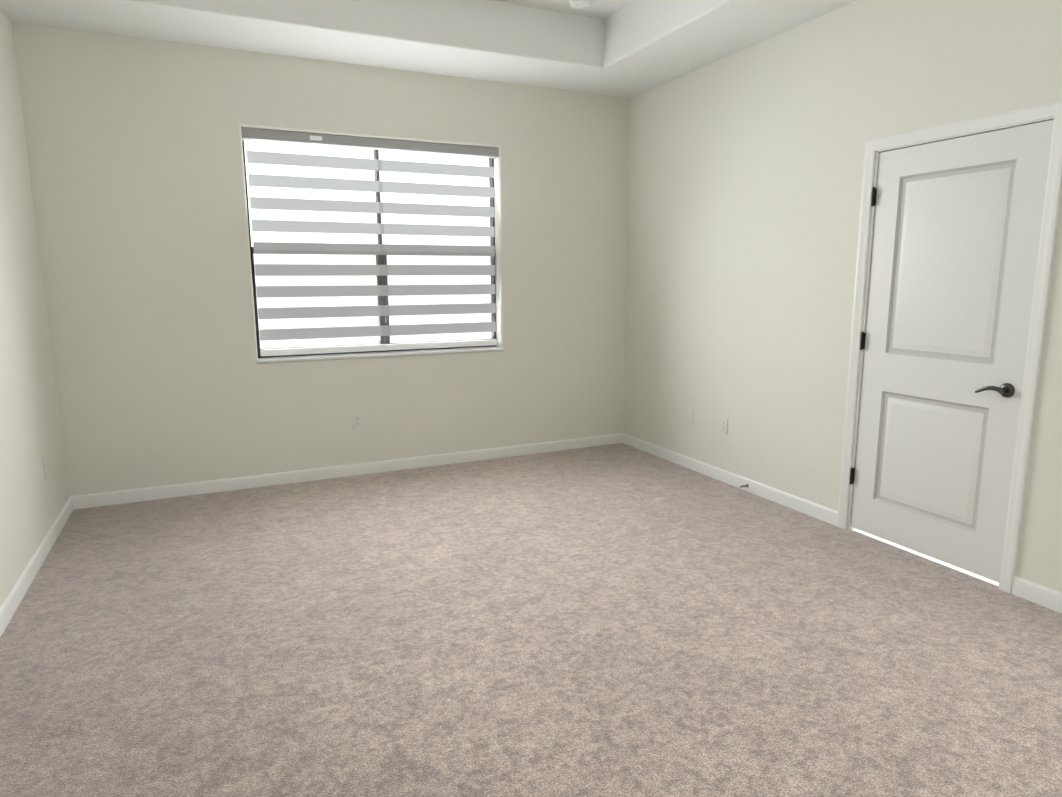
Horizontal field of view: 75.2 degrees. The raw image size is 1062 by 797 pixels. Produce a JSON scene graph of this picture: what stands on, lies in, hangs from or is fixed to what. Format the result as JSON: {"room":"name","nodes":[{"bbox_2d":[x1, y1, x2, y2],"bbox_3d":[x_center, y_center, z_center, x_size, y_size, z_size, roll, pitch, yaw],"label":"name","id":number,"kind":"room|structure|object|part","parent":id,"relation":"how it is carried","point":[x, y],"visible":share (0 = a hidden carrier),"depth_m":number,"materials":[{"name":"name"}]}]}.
{"room":"empty bedroom","nodes":[
{"label":"empty bedroom","id":0,"kind":"room"},
{"bbox_2d":[0,8,69,607],"bbox_3d":[-1.751,-0.526,1.401,0.200,3.390,5.800,-5,11,-25],"label":"wall","id":1,"kind":"structure","parent":0,"point":[33,500],"depth_m":3.56,"materials":[{"name":"paint"}]},
{"bbox_2d":[0,496,75,636],"bbox_3d":[-1.688,1.079,1.816,0.013,0.084,5.600,-5,11,-25],"label":"baseboard","id":2,"kind":"structure","parent":1,"relation":"attached to","point":[8,608],"depth_m":3.32,"materials":[{"name":"white paint"}]},
{"bbox_2d":[43,457,48,479],"bbox_3d":[-2.647,0.382,3.769,0.008,0.115,0.070,-5,11,-25],"label":"electrical outlet","id":3,"kind":"object","parent":1,"relation":"attached to","point":[46,470],"visible":1,"depth_m":3.76,"materials":[{"name":"white plastic"}]},
{"bbox_2d":[11,22,628,495],"bbox_3d":[-1.089,-1.147,4.966,4.460,3.390,0.200,-5,11,-25],"label":"wall","id":4,"kind":"structure","parent":0,"point":[133,152],"depth_m":4.54,"materials":[{"name":"paint"}]},
{"bbox_2d":[76,434,619,508],"bbox_3d":[-1.022,0.497,5.160,4.030,0.084,0.013,-5,11,-25],"label":"baseboard","id":5,"kind":"structure","parent":4,"relation":"attached to","point":[228,484],"depth_m":4.95,"materials":[{"name":"white paint"}]},
{"bbox_2d":[352,413,362,428],"bbox_3d":[-1.255,0.163,4.995,0.070,0.115,0.008,-5,11,-25],"label":"electrical outlet","id":6,"kind":"object","parent":4,"relation":"attached to","point":[357,421],"visible":1,"depth_m":4.99,"materials":[{"name":"white plastic"}]},
{"bbox_2d":[242,140,495,357],"bbox_3d":[-1.095,-1.087,5.017,1.778,1.495,0.072,-5,11,-25],"label":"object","id":7,"kind":"structure","parent":4,"relation":"in","point":[380,261],"depth_m":5.00,"materials":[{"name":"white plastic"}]},
{"bbox_2d":[241,127,498,355],"bbox_3d":[-1.060,-1.082,4.942,1.774,1.478,0.080,-5,11,-25],"label":"window blind","id":8,"kind":"object","parent":7,"relation":"attached to","point":[304,183],"visible":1,"depth_m":4.90,"materials":[{"name":"grey fabric"}]},
{"bbox_3d":[-0.258,-1.365,5.246,0.007,0.897,0.007,-5,11,-25],"label":"window blind chain","id":9,"kind":"part","parent":8,"relation":"part of","materials":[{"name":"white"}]},
{"bbox_2d":[253,254,491,348],"bbox_3d":[-1.106,-0.728,5.107,1.746,0.698,0.001,-5,11,-25],"label":"screen","id":10,"kind":"object","parent":7,"relation":"attached to","point":[373,297],"depth_m":5.08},
{"bbox_2d":[238,123,503,364],"bbox_3d":[-1.078,-1.071,4.984,1.814,1.551,0.200,-5,11,-25],"label":"window frame","id":11,"kind":"structure","parent":4,"relation":"attached to","point":[499,287],"depth_m":5.03,"materials":[{"name":"paint"}]},
{"bbox_2d":[256,346,503,362],"bbox_3d":[-1.053,-0.327,5.066,1.802,0.020,0.131,-5,11,-25],"label":"window sill","id":12,"kind":"structure","parent":11,"relation":"on","point":[356,355],"depth_m":5.00,"materials":[{"name":"stone"}]},
{"bbox_2d":[0,0,856,97],"bbox_3d":[0.131,-1.975,2.155,4.160,0.310,5.700,-5,11,-25],"label":"ceiling","id":13,"kind":"structure","parent":0,"point":[624,48],"depth_m":4.24,"materials":[{"name":"white paint"}]},
{"bbox_2d":[569,0,590,8],"bbox_3d":[0.308,-2.496,4.367,0.136,0.041,0.136,-5,11,-25],"label":"smoke detector","id":14,"kind":"object","parent":13,"relation":"attached to","point":[578,4],"visible":1,"depth_m":4.34,"materials":[{"name":"white plastic"}]},
{"bbox_2d":[0,443,1061,796],"bbox_3d":[0.019,0.969,2.941,4.460,0.100,6.600,-5,11,-25],"label":"floor","id":15,"kind":"structure","parent":0,"point":[620,619],"depth_m":2.65,"materials":[{"name":"carpet"}]},
{"bbox_2d":[852,528,998,585],"bbox_3d":[2.043,0.797,3.570,0.131,0.004,0.804,-5,11,-25],"label":"exterior hall glow","id":16,"kind":"object","parent":15,"relation":"on","point":[931,558],"visible":0.36,"depth_m":3.50,"materials":[{"name":"white"}]},
{"bbox_2d":[623,0,1061,592],"bbox_3d":[2.083,-0.850,3.159,0.140,3.390,5.800,-5,11,-25],"label":"wall","id":17,"kind":"structure","parent":0,"point":[745,190],"depth_m":4.15,"materials":[{"name":"paint"}]},
{"bbox_2d":[687,407,693,423],"bbox_3d":[1.182,0.127,5.125,0.006,0.115,0.070,-5,11,-25],"label":"outlet","id":18,"kind":"object","parent":17,"relation":"attached to","point":[690,411],"visible":1,"depth_m":5.12,"materials":[{"name":"white plastic"}]},
{"bbox_2d":[721,416,727,433],"bbox_3d":[1.341,0.186,4.789,0.008,0.115,0.070,-5,11,-25],"label":"duplex electrical outlet","id":19,"kind":"object","parent":17,"relation":"attached to","point":[724,425],"visible":1,"depth_m":4.78,"materials":[{"name":"white plastic"}]},
{"bbox_2d":[620,433,837,525],"bbox_3d":[1.283,0.519,4.969,0.013,0.084,2.268,-5,11,-25],"label":"baseboard","id":20,"kind":"structure","parent":17,"relation":"attached to","point":[815,510],"depth_m":4.68,"materials":[{"name":"white paint"}]},
{"bbox_2d":[837,100,1061,593],"bbox_3d":[2.021,-0.237,3.385,0.156,2.106,0.956,-5,11,-25],"label":"door frame","id":21,"kind":"structure","parent":17,"relation":"attached to","point":[1037,323],"depth_m":3.08,"materials":[{"name":"white paint"}]},
{"bbox_2d":[850,120,1052,582],"bbox_3d":[1.978,-0.211,3.373,0.060,2.020,0.827,-5,11,-25],"label":"door","id":22,"kind":"structure","parent":17,"relation":"in","point":[957,229],"depth_m":3.31,"materials":[{"name":"white paint"}]},
{"bbox_3d":[1.799,-0.310,3.727,0.044,1.604,0.012,-5,11,-25],"label":"door hinges","id":23,"kind":"part","parent":22,"relation":"part of","materials":[{"name":"black metal"}]},
{"bbox_2d":[975,383,1014,397],"bbox_3d":[2.081,-0.041,3.101,0.054,0.065,0.147,-5,11,-25],"label":"door lever","id":24,"kind":"object","parent":22,"relation":"attached to","point":[1006,390],"visible":1,"depth_m":3.06,"materials":[{"name":"grey metal"}]},
{"bbox_2d":[1011,576,1061,612],"bbox_3d":[2.658,1.015,2.063,0.013,0.084,2.326,-5,11,-25],"label":"baseboard","id":25,"kind":"structure","parent":17,"relation":"attached to","point":[1046,597],"depth_m":3.01,"materials":[{"name":"white paint"}]},
{"label":"outside","id":26,"kind":"structure","parent":0,"visible":0},
{"bbox_2d":[244,140,491,348],"bbox_3d":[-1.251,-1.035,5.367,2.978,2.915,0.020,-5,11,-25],"label":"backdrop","id":27,"kind":"structure","parent":26,"point":[332,217],"depth_m":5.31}
]}

